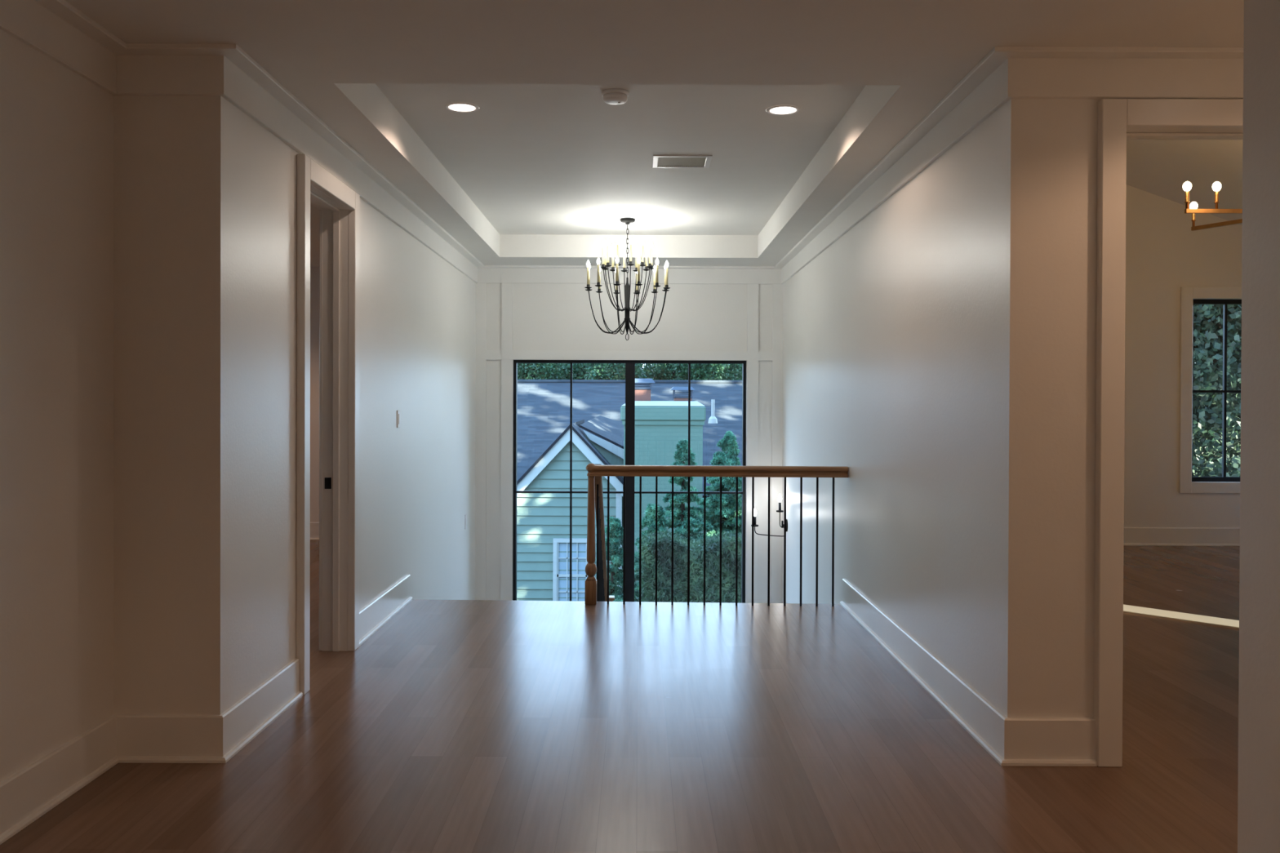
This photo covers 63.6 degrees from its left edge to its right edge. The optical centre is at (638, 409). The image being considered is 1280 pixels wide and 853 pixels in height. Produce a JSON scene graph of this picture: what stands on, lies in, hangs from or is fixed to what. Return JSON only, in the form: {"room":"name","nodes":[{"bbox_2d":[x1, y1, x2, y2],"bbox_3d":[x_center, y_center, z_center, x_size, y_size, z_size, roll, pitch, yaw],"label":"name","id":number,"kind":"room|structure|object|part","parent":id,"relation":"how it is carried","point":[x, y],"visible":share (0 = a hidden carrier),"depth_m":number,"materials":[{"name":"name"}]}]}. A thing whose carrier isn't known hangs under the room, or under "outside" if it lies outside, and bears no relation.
{"room":"upstairs hallway landing","nodes":[
{"label":"upstairs hallway landing","id":0,"kind":"room"},
{"bbox_2d":[0,29,113,782],"bbox_3d":[-2.100,0.013,0.680,0.140,2.740,6.640,0,0,0],"label":"wall","id":1,"kind":"structure","parent":0,"point":[56,125],"depth_m":3.59,"materials":[{"name":"paint"}]},
{"bbox_2d":[113,95,184,714],"bbox_3d":[-1.964,-0.010,4.070,0.413,2.740,0.140,0,0,0],"label":"wall","id":2,"kind":"structure","parent":0,"point":[148,131],"depth_m":4.00,"materials":[{"name":"paint"}]},
{"bbox_2d":[310,266,319,522],"bbox_3d":[-3.978,-0.036,6.750,4.443,2.740,7.700,0,0,0],"label":"wall","id":3,"kind":"structure","parent":0,"point":[314,271],"depth_m":10.38,"materials":[{"name":"paint"}]},
{"bbox_2d":[0,0,1243,284],"bbox_3d":[0.639,-1.278,3.891,5.330,0.149,12.800,0,0,0],"label":"trim","id":4,"kind":"structure","parent":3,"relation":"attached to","point":[28,21],"depth_m":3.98,"materials":[{"name":"paint"}]},
{"bbox_2d":[184,95,475,715],"bbox_3d":[-1.692,1.519,7.236,0.140,5.840,6.450,0,0,0],"label":"wall","id":5,"kind":"structure","parent":0,"point":[417,343],"depth_m":4.55,"materials":[{"name":"paint"}]},
{"bbox_2d":[0,522,319,844],"bbox_3d":[-3.820,1.266,3.949,4.468,0.176,12.880,0,0,0],"label":"baseboard","id":6,"kind":"structure","parent":5,"relation":"attached to","point":[28,794],"depth_m":3.99,"materials":[{"name":"paint"}]},
{"bbox_2d":[296,154,359,695],"bbox_3d":[-1.677,0.071,5.368,0.200,2.561,0.965,0,0,0],"label":"door frame","id":7,"kind":"structure","parent":5,"relation":"in","point":[338,204],"depth_m":5.75,"materials":[{"name":"paint"}]},
{"bbox_3d":[-1.767,0.071,5.368,0.020,2.561,0.965,0,0,0],"label":"casing","id":8,"kind":"part","parent":7,"relation":"part of","materials":[{"name":"paint"}]},
{"bbox_3d":[-1.728,0.412,5.758,0.036,0.063,0.005,0,0,0],"label":"strike plate","id":9,"kind":"part","parent":7,"relation":"part of","materials":[{"name":"black metal"}]},
{"bbox_2d":[359,574,413,645],"bbox_3d":[-1.604,1.256,6.565,0.035,0.176,1.412,0,0,0],"label":"baseboard","id":10,"kind":"structure","parent":5,"relation":"attached to","point":[379,611],"depth_m":6.50,"materials":[{"name":"paint"}]},
{"bbox_2d":[396,410,399,427],"bbox_3d":[-1.612,0.066,6.961,0.011,0.118,0.075,0,0,0],"label":"light switch","id":11,"kind":"object","parent":5,"relation":"attached to","point":[397,411],"visible":1,"depth_m":6.93,"materials":[{"name":"white plastic"}]},
{"bbox_2d":[537,363,589,379],"bbox_3d":[-2.627,0.849,41.517,3.236,7.098,3.179,0,0,32],"label":"tree","id":12,"kind":"object","parent":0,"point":[579,370],"visible":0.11,"depth_m":40.19,"materials":[{"name":"green plant"}]},
{"bbox_2d":[583,363,646,379],"bbox_3d":[-0.828,0.887,38.141,3.146,7.082,3.158,0,0,-35],"label":"tree","id":13,"kind":"object","parent":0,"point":[596,371],"visible":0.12,"depth_m":37.24,"materials":[{"name":"green plant"}]},
{"bbox_2d":[0,540,1239,852],"bbox_3d":[0.195,1.518,3.986,12.800,0.300,13.250,0,0,0],"label":"floor","id":14,"kind":"structure","parent":0,"point":[456,726],"depth_m":4.10,"materials":[{"name":"brown wood"}]},
{"bbox_2d":[584,462,848,606],"bbox_3d":[0.532,0.861,7.102,1.797,0.972,0.083,0,0,2],"label":"stair railing","id":15,"kind":"object","parent":14,"relation":"on","point":[590,597],"visible":1,"depth_m":7.09,"materials":[{"name":"brown wood"}]},
{"bbox_3d":[-0.324,0.902,7.131,0.083,0.885,0.083,0,0,2],"label":"newel post","id":16,"kind":"part","parent":15,"relation":"part of","materials":[{"name":"brown wood"}]},
{"bbox_3d":[0.536,0.419,7.099,1.794,0.087,0.076,0,0,2],"label":"handrail","id":17,"kind":"part","parent":15,"relation":"part of","materials":[{"name":"brown wood"}]},
{"bbox_2d":[1123,604,1239,629],"bbox_3d":[3.615,1.355,6.678,0.226,0.012,2.300,0,1,-44],"label":"sunlight patch","id":18,"kind":"object","parent":14,"relation":"on","point":[1228,623],"visible":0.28,"depth_m":6.71,"materials":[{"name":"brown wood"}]},
{"bbox_2d":[485,283,772,603],"bbox_3d":[-0.095,1.502,10.386,3.334,5.840,0.150,0,0,0],"label":"wall","id":19,"kind":"structure","parent":0,"point":[546,316],"depth_m":10.30,"materials":[{"name":"paint"}]},
{"bbox_2d":[475,283,782,603],"bbox_3d":[-0.093,1.036,10.296,3.054,4.573,0.022,0,0,0],"label":"trim","id":20,"kind":"structure","parent":19,"relation":"attached to","point":[506,354],"depth_m":10.28,"materials":[{"name":"paint"}]},
{"bbox_2d":[512,360,746,603],"bbox_3d":[-0.087,0.941,10.367,2.326,2.863,0.100,0,0,0],"label":"window","id":21,"kind":"structure","parent":19,"relation":"in","point":[629,364],"depth_m":10.32,"materials":[{"name":"black metal"}]},
{"bbox_2d":[65,0,1244,266],"bbox_3d":[-1.369,-1.657,3.964,9.650,0.560,13.250,0,0,0],"label":"ceiling","id":22,"kind":"structure","parent":0,"point":[546,171],"depth_m":4.68,"materials":[{"name":"paint"}]},
{"bbox_2d":[444,102,479,112],"bbox_3d":[-0.930,-1.593,5.459,0.182,0.006,0.182,0,0,0],"label":"recessed light","id":23,"kind":"object","parent":22,"relation":"in","point":[458,107],"visible":1,"depth_m":5.45,"materials":[{"name":"white plastic"}]},
{"bbox_2d":[601,88,629,104],"bbox_3d":[-0.115,-1.565,5.189,0.138,0.053,0.138,0,0,0],"label":"smoke detector","id":24,"kind":"object","parent":22,"relation":"attached to","point":[611,95],"visible":1,"depth_m":5.14,"materials":[{"name":"white plastic"}]},
{"bbox_2d":[584,217,670,340],"bbox_3d":[-0.091,-1.101,8.783,0.741,1.032,0.740,0,0,0],"label":"chandelier","id":25,"kind":"object","parent":22,"relation":"hanging from","point":[606,264],"visible":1,"depth_m":8.74,"materials":[{"name":"metal"}]},
{"bbox_2d":[586,266,589,284],"bbox_3d":[-0.419,-1.121,8.686,0.021,0.152,0.020,0,0,0],"label":"candle","id":26,"kind":"object","parent":25,"relation":"on","point":[588,268],"depth_m":8.68,"materials":[{"name":"beige wax"}]},
{"bbox_2d":[597,264,599,282],"bbox_3d":[-0.327,-1.120,8.535,0.021,0.152,0.020,0,0,0],"label":"candle","id":27,"kind":"object","parent":25,"relation":"on","point":[598,265],"depth_m":8.53,"materials":[{"name":"white wax"}]},
{"bbox_2d":[602,247,604,264],"bbox_3d":[-0.294,-1.299,8.752,0.021,0.148,0.020,0,0,0],"label":"candle","id":28,"kind":"object","parent":25,"relation":"on","point":[603,248],"depth_m":8.74,"materials":[{"name":"white wax"}]},
{"bbox_3d":[-0.268,-0.832,8.827,0.328,0.372,0.008,0,0,14],"label":"arm","id":29,"kind":"part","parent":25,"relation":"part of","materials":[{"name":"metal"}]},
{"bbox_2d":[604,248,606,265],"bbox_3d":[-0.281,-1.300,8.858,0.021,0.148,0.020,0,0,0],"label":"candle","id":30,"kind":"object","parent":25,"relation":"on","point":[605,249],"depth_m":8.85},
{"bbox_3d":[-0.266,-0.831,8.733,0.328,0.372,0.008,0,0,-16],"label":"arm","id":31,"kind":"part","parent":25,"relation":"part of","materials":[{"name":"metal"}]},
{"bbox_2d":[606,245,608,262],"bbox_3d":[-0.253,-1.298,8.654,0.021,0.148,0.020,0,0,0],"label":"candle","id":32,"kind":"object","parent":25,"relation":"on","point":[607,246],"depth_m":8.65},
{"bbox_3d":[-0.205,-1.018,8.767,0.188,0.359,0.008,0,0,-8],"label":"arm","id":33,"kind":"part","parent":25,"relation":"part of","materials":[{"name":"metal"}]},
{"bbox_3d":[-0.217,-0.831,8.653,0.008,0.372,0.328,1,1,44],"label":"arm","id":34,"kind":"part","parent":25,"relation":"part of","materials":[{"name":"metal"}]},
{"bbox_2d":[611,250,613,266],"bbox_3d":[-0.217,-1.300,8.944,0.021,0.148,0.020,0,0,0],"label":"candle","id":35,"kind":"object","parent":25,"relation":"on","point":[612,251],"depth_m":8.93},
{"bbox_3d":[-0.223,-0.833,8.909,0.328,0.372,0.008,1,1,44],"label":"arm","id":36,"kind":"part","parent":25,"relation":"part of","materials":[{"name":"metal"}]},
{"bbox_3d":[-0.198,-1.018,8.826,0.188,0.359,0.008,0,0,22],"label":"arm","id":37,"kind":"part","parent":25,"relation":"part of","materials":[{"name":"metal"}]},
{"bbox_3d":[-0.182,-1.017,8.712,0.188,0.359,0.008,0,1,-38],"label":"arm","id":38,"kind":"part","parent":25,"relation":"part of","materials":[{"name":"metal"}]},
{"bbox_2d":[615,262,618,281],"bbox_3d":[-0.171,-1.119,8.450,0.021,0.152,0.020,0,0,0],"label":"candle","id":39,"kind":"object","parent":25,"relation":"on","point":[616,264],"depth_m":8.44,"materials":[{"name":"white wax"}]},
{"bbox_3d":[-0.162,-1.018,8.874,0.008,0.359,0.188,0,1,-38],"label":"arm","id":40,"kind":"part","parent":25,"relation":"part of","materials":[{"name":"metal"}]},
{"bbox_2d":[616,244,619,261],"bbox_3d":[-0.168,-1.298,8.590,0.021,0.148,0.020,0,0,0],"label":"candle","id":41,"kind":"object","parent":25,"relation":"on","point":[617,246],"depth_m":8.59,"materials":[{"name":"white wax"}]},
{"bbox_3d":[-0.143,-0.833,8.958,0.008,0.372,0.328,0,0,-16],"label":"arm","id":42,"kind":"part","parent":25,"relation":"part of","materials":[{"name":"metal"}]},
{"bbox_3d":[-0.135,-0.830,8.608,0.008,0.372,0.328,0,0,14],"label":"arm","id":43,"kind":"part","parent":25,"relation":"part of","materials":[{"name":"metal"}]},
{"bbox_3d":[-0.135,-1.017,8.676,0.008,0.359,0.188,0,0,22],"label":"arm","id":44,"kind":"part","parent":25,"relation":"part of","materials":[{"name":"metal"}]},
{"bbox_2d":[622,251,625,267],"bbox_3d":[-0.119,-1.300,8.985,0.021,0.148,0.020,0,0,0],"label":"candle","id":45,"kind":"object","parent":25,"relation":"on","point":[624,252],"depth_m":8.98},
{"bbox_3d":[-0.107,-1.018,8.897,0.008,0.359,0.188,0,0,-8],"label":"arm","id":46,"kind":"part","parent":25,"relation":"part of","materials":[{"name":"metal"}]},
{"bbox_3d":[-0.075,-1.017,8.669,0.008,0.359,0.188,0,0,-8],"label":"arm","id":47,"kind":"part","parent":25,"relation":"part of","materials":[{"name":"metal"}]},
{"bbox_2d":[629,244,631,261],"bbox_3d":[-0.062,-1.297,8.577,0.021,0.148,0.020,0,0,0],"label":"candle","id":48,"kind":"object","parent":25,"relation":"on","point":[630,245],"depth_m":8.57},
{"bbox_3d":[-0.048,-1.018,8.890,0.008,0.359,0.188,0,0,22],"label":"arm","id":49,"kind":"part","parent":25,"relation":"part of","materials":[{"name":"metal"}]},
{"bbox_3d":[-0.049,-0.832,8.961,0.008,0.372,0.328,0,0,14],"label":"arm","id":50,"kind":"part","parent":25,"relation":"part of","materials":[{"name":"metal"}]},
{"bbox_3d":[-0.041,-0.830,8.611,0.008,0.372,0.328,0,0,-16],"label":"arm","id":51,"kind":"part","parent":25,"relation":"part of","materials":[{"name":"metal"}]},
{"bbox_3d":[-0.020,-1.017,8.692,0.008,0.359,0.188,0,1,-38],"label":"arm","id":52,"kind":"part","parent":25,"relation":"part of","materials":[{"name":"metal"}]},
{"bbox_2d":[635,251,637,267],"bbox_3d":[-0.013,-1.300,8.972,0.021,0.148,0.020,0,0,0],"label":"candle","id":53,"kind":"object","parent":25,"relation":"on","point":[636,252],"depth_m":8.96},
{"bbox_2d":[637,263,639,281],"bbox_3d":[0.006,-1.118,8.454,0.021,0.152,0.020,0,0,0],"label":"candle","id":54,"kind":"object","parent":25,"relation":"on","point":[638,264],"depth_m":8.45,"materials":[{"name":"white wax"}]},
{"bbox_3d":[-0.001,-1.018,8.854,0.188,0.359,0.008,0,1,-38],"label":"arm","id":55,"kind":"part","parent":25,"relation":"part of","materials":[{"name":"metal"}]},
{"bbox_3d":[0.015,-1.017,8.740,0.188,0.359,0.008,0,0,22],"label":"arm","id":56,"kind":"part","parent":25,"relation":"part of","materials":[{"name":"metal"}]},
{"bbox_3d":[0.033,-0.832,8.916,0.229,0.372,0.240,0,0,0],"label":"arm","id":57,"kind":"part","parent":25,"relation":"part of","materials":[{"name":"metal"}]},
{"bbox_2d":[640,244,644,262],"bbox_3d":[0.036,-1.297,8.619,0.021,0.148,0.020,0,0,0],"label":"candle","id":58,"kind":"object","parent":25,"relation":"on","point":[642,246],"depth_m":8.61,"materials":[{"name":"white wax"}]},
{"bbox_3d":[0.023,-1.017,8.799,0.188,0.359,0.008,0,0,-8],"label":"arm","id":59,"kind":"part","parent":25,"relation":"part of","materials":[{"name":"metal"}]},
{"bbox_3d":[0.039,-0.830,8.659,0.328,0.372,0.008,1,1,44],"label":"arm","id":60,"kind":"part","parent":25,"relation":"part of","materials":[{"name":"metal"}]},
{"bbox_2d":[644,249,647,266],"bbox_3d":[0.072,-1.299,8.908,0.021,0.148,0.020,0,0,0],"label":"candle","id":61,"kind":"object","parent":25,"relation":"on","point":[646,251],"depth_m":8.90,"materials":[{"name":"white wax"}]},
{"bbox_3d":[0.084,-0.830,8.742,0.328,0.372,0.008,0,0,14],"label":"arm","id":62,"kind":"part","parent":25,"relation":"part of","materials":[{"name":"metal"}]},
{"bbox_3d":[0.082,-0.831,8.836,0.328,0.372,0.008,0,0,-16],"label":"arm","id":63,"kind":"part","parent":25,"relation":"part of","materials":[{"name":"metal"}]},
{"bbox_2d":[648,246,651,263],"bbox_3d":[0.101,-1.298,8.704,0.021,0.148,0.020,0,0,0],"label":"candle","id":64,"kind":"object","parent":25,"relation":"on","point":[650,247],"depth_m":8.70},
{"bbox_2d":[651,248,653,265],"bbox_3d":[0.114,-1.298,8.810,0.021,0.148,0.020,0,0,0],"label":"candle","id":65,"kind":"object","parent":25,"relation":"on","point":[651,248],"depth_m":8.80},
{"bbox_2d":[653,271,655,288],"bbox_3d":[0.145,-1.122,9.030,0.021,0.152,0.020,0,0,0],"label":"candle","id":66,"kind":"object","parent":25,"relation":"on","point":[654,282],"depth_m":9.02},
{"bbox_2d":[655,264,657,282],"bbox_3d":[0.157,-1.118,8.547,0.021,0.152,0.020,0,0,0],"label":"candle","id":67,"kind":"object","parent":25,"relation":"on","point":[656,266],"depth_m":8.54,"materials":[{"name":"beige wax"}]},
{"bbox_2d":[665,266,667,284],"bbox_3d":[0.241,-1.119,8.702,0.021,0.152,0.020,0,0,0],"label":"candle","id":68,"kind":"object","parent":25,"relation":"on","point":[666,268],"depth_m":8.69,"materials":[{"name":"beige wax"}]},
{"bbox_2d":[652,155,712,168],"bbox_3d":[0.281,-1.596,6.659,0.374,0.009,0.330,0,0,0],"label":"ceiling vent","id":69,"kind":"object","parent":22,"relation":"in","point":[659,161],"visible":1,"depth_m":6.65,"materials":[{"name":"white plastic"}]},
{"bbox_2d":[657,157,706,166],"bbox_3d":[0.281,-1.597,6.662,0.306,0.007,0.265,0,0,0],"label":"grille","id":70,"kind":"object","parent":69,"relation":"attached to","point":[662,162],"depth_m":6.67,"materials":[{"name":"white metal"}]},
{"bbox_2d":[765,105,799,115],"bbox_3d":[0.770,-1.588,5.489,0.182,0.006,0.182,0,0,0],"label":"recessed light","id":71,"kind":"object","parent":22,"relation":"in","point":[780,110],"visible":1,"depth_m":5.49,"materials":[{"name":"white plastic"}]},
{"bbox_2d":[782,110,997,706],"bbox_3d":[1.505,0.649,7.305,0.140,7.600,6.300,0,0,0],"label":"wall","id":72,"kind":"structure","parent":0,"point":[890,331],"depth_m":5.47,"materials":[{"name":"paint"}]},
{"bbox_2d":[751,493,787,537],"bbox_3d":[1.261,1.018,9.937,0.347,0.416,0.090,0,0,0],"label":"wall sconce","id":73,"kind":"object","parent":72,"relation":"attached to","point":[780,498],"visible":0.87,"depth_m":9.93,"materials":[{"name":"metal"}]},
{"bbox_3d":[1.271,1.170,9.938,0.306,0.111,0.009,0,0,0],"label":"arm","id":74,"kind":"part","parent":73,"relation":"part of","materials":[{"name":"metal"}]},
{"bbox_3d":[1.364,0.852,9.936,0.040,0.084,0.040,0,0,0],"label":"bulb","id":75,"kind":"part","parent":73,"relation":"part of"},
{"bbox_2d":[840,527,1239,766],"bbox_3d":[3.897,1.271,7.077,4.998,0.176,6.205,0,0,0],"label":"baseboard","id":76,"kind":"structure","parent":72,"relation":"attached to","point":[1011,741],"depth_m":4.55,"materials":[{"name":"paint"}]},
{"bbox_2d":[994,98,1102,717],"bbox_3d":[2.522,-0.875,4.069,2.162,4.500,0.150,0,0,0],"label":"wall","id":77,"kind":"structure","parent":0,"point":[1046,204],"depth_m":4.00,"materials":[{"name":"paint"}]},
{"bbox_2d":[1093,98,1243,767],"bbox_3d":[2.272,0.094,4.063,1.002,2.561,0.215,0,0,0],"label":"door frame","id":78,"kind":"structure","parent":77,"relation":"in","point":[1119,120],"depth_m":3.96,"materials":[{"name":"paint"}]},
{"bbox_3d":[2.272,0.093,4.161,1.002,2.561,0.020,0,0,0],"label":"casing","id":79,"kind":"part","parent":78,"relation":"part of","materials":[{"name":"paint"}]},
{"bbox_2d":[1124,184,1242,528],"bbox_3d":[4.067,-0.912,10.239,4.972,4.500,0.150,0,0,0],"label":"wall","id":80,"kind":"structure","parent":0,"point":[1163,255],"depth_m":10.17,"materials":[{"name":"paint"}]},
{"bbox_2d":[1178,286,1241,493],"bbox_3d":[5.819,-0.187,10.213,0.978,2.028,0.132,0,0,0],"label":"window","id":81,"kind":"structure","parent":80,"relation":"in","point":[1188,483],"depth_m":10.15,"materials":[{"name":"white wood"}]},
{"bbox_3d":[5.819,-0.185,10.249,0.744,1.803,0.060,0,0,0],"label":"frame","id":82,"kind":"part","parent":81,"relation":"part of","materials":[{"name":"black metal"}]},
{"bbox_2d":[1125,139,1243,226],"bbox_3d":[4.002,-2.307,6.544,5.112,1.472,7.520,0,0,0],"label":"ceiling","id":83,"kind":"structure","parent":0,"point":[1158,167],"depth_m":9.31,"materials":[{"name":"paint"}]},
{"bbox_2d":[1182,181,1242,231],"bbox_3d":[4.506,-1.809,6.994,1.635,1.001,1.437,0,0,0],"label":"brass chandelier","id":84,"kind":"object","parent":83,"relation":"hanging from","point":[1216,186],"visible":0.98,"depth_m":6.98,"materials":[{"name":"gold metal"}]},
{"bbox_3d":[3.715,-1.508,6.990,0.055,0.067,0.055,0,0,0],"label":"bulb","id":85,"kind":"part","parent":84,"relation":"part of","materials":[{"name":"white glass"}]},
{"bbox_3d":[4.134,-1.512,7.687,0.055,0.067,0.055,0,0,0],"label":"bulb","id":86,"kind":"part","parent":84,"relation":"part of","materials":[{"name":"white glass"}]},
{"bbox_3d":[4.090,-1.340,6.991,0.770,0.028,0.024,0,0,0],"label":"arm","id":87,"kind":"part","parent":84,"relation":"part of","materials":[{"name":"gold metal"}]},
{"bbox_3d":[4.310,-1.341,7.357,0.024,0.028,0.770,0,0,-28],"label":"arm","id":88,"kind":"part","parent":84,"relation":"part of","materials":[{"name":"gold metal"}]},
{"bbox_3d":[3.915,-1.508,6.990,0.055,0.067,0.055,0,0,0],"label":"bulb","id":89,"kind":"part","parent":84,"relation":"part of","materials":[{"name":"white glass"}]},
{"bbox_2d":[1237,0,1279,852],"bbox_3d":[2.483,0.029,0.680,1.933,2.740,6.640,0,0,0],"label":"wall","id":90,"kind":"structure","parent":0,"point":[1259,682],"depth_m":2.52,"materials":[{"name":"paint"}]},
{"label":"outside","id":91,"kind":"structure","parent":0,"visible":0},
{"bbox_3d":[-0.016,4.516,40.033,120.000,0.200,100.000,0,0,0],"label":"floor","id":92,"kind":"structure","parent":91,"visible":0},
{"bbox_2d":[517,363,562,379],"bbox_3d":[-4.423,0.873,38.005,3.430,7.087,3.029,0,0,-18],"label":"tree","id":93,"kind":"object","parent":92,"relation":"on","point":[525,371],"visible":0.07,"depth_m":37.48,"materials":[{"name":"green plant"}]},
{"bbox_2d":[595,516,636,601],"bbox_3d":[-0.383,3.046,14.713,1.358,3.091,1.622,0,0,10],"label":"conifer","id":94,"kind":"object","parent":92,"relation":"on","point":[615,531],"visible":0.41,"depth_m":14.54,"materials":[{"name":"green plant"}]},
{"bbox_2d":[516,378,742,600],"bbox_3d":[-2.873,1.860,24.064,16.433,5.315,12.900,0,0,0],"label":"house","id":95,"kind":"structure","parent":92,"relation":"on","point":[598,406],"depth_m":20.00,"materials":[{"name":"green wood"}]},
{"bbox_3d":[-1.276,3.342,19.997,0.587,1.535,0.006,0,0,0],"label":"pane","id":96,"kind":"part","parent":95,"relation":"part of","materials":[{"name":"white glass"}]},
{"bbox_3d":[0.470,-0.111,19.850,1.571,0.092,1.000,0,0,0],"label":"chimney crown","id":97,"kind":"part","parent":95,"relation":"part of","materials":[{"name":"white concrete"}]},
{"bbox_2d":[634,503,677,601],"bbox_3d":[0.127,2.979,14.601,1.986,3.313,1.970,0,0,29],"label":"conifer","id":98,"kind":"object","parent":92,"relation":"on","point":[649,521],"visible":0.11,"depth_m":14.54,"materials":[{"name":"green plant"}]},
{"bbox_2d":[638,363,684,380],"bbox_3d":[0.667,0.922,41.344,3.273,6.978,3.618,0,0,-15],"label":"tree","id":99,"kind":"object","parent":92,"relation":"on","point":[655,371],"visible":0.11,"depth_m":40.41,"materials":[{"name":"green plant"}]},
{"bbox_2d":[662,439,714,582],"bbox_3d":[0.593,2.510,15.240,1.942,4.161,1.780,0,0,-33],"label":"conifer","id":100,"kind":"object","parent":92,"relation":"on","point":[680,516],"visible":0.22,"depth_m":15.15,"materials":[{"name":"green plant"}]},
{"bbox_2d":[637,529,742,603],"bbox_3d":[1.214,3.086,13.174,2.464,3.045,1.019,0,0,0],"label":"hedge","id":101,"kind":"object","parent":92,"relation":"on","point":[664,538],"visible":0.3,"depth_m":12.82,"materials":[{"name":"green plant"}]},
{"bbox_2d":[671,364,742,380],"bbox_3d":[2.656,0.784,37.930,3.394,7.316,3.190,0,0,-13],"label":"tree","id":102,"kind":"object","parent":92,"relation":"on","point":[698,371],"visible":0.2,"depth_m":37.09,"materials":[{"name":"green plant"}]},
{"bbox_2d":[693,430,742,537],"bbox_3d":[1.458,2.521,15.994,2.450,4.407,2.582,0,0,17],"label":"conifer","id":103,"kind":"object","parent":92,"relation":"on","point":[728,444],"visible":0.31,"depth_m":15.86,"materials":[{"name":"green plant"}]},
{"bbox_2d":[1192,304,1241,476],"bbox_3d":[7.701,0.048,13.976,3.902,9.156,4.130,0,0,24],"label":"tree","id":104,"kind":"object","parent":92,"relation":"on","point":[1207,318],"visible":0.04,"depth_m":12.98,"materials":[{"name":"green plant"}]},
{"bbox_2d":[1194,320,1241,449],"bbox_3d":[9.839,-0.140,16.244,4.268,9.515,4.036,1,1,37],"label":"tree","id":105,"kind":"object","parent":92,"relation":"on","point":[1237,377],"visible":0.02,"depth_m":15.67,"materials":[{"name":"green plant"}]},
{"bbox_3d":[-0.100,3.024,8.731,3.054,3.019,3.180,0,0,0],"label":"stairs","id":106,"kind":"structure","parent":92,"relation":"on","visible":0},
{"bbox_2d":[594,464,607,601],"bbox_3d":[-0.291,1.491,8.241,0.060,2.228,1.980,0,0,0],"label":"stair handrail","id":107,"kind":"object","parent":106,"relation":"on","point":[602,577],"visible":0.41,"depth_m":7.64,"materials":[{"name":"brown wood"}]},
{"bbox_2d":[608,595,614,601],"bbox_3d":[-0.270,2.236,9.346,0.112,1.085,0.112,0,0,0],"label":"post","id":108,"kind":"object","parent":106,"relation":"on","point":[611,598],"visible":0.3,"depth_m":9.29,"materials":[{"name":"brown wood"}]}
]}

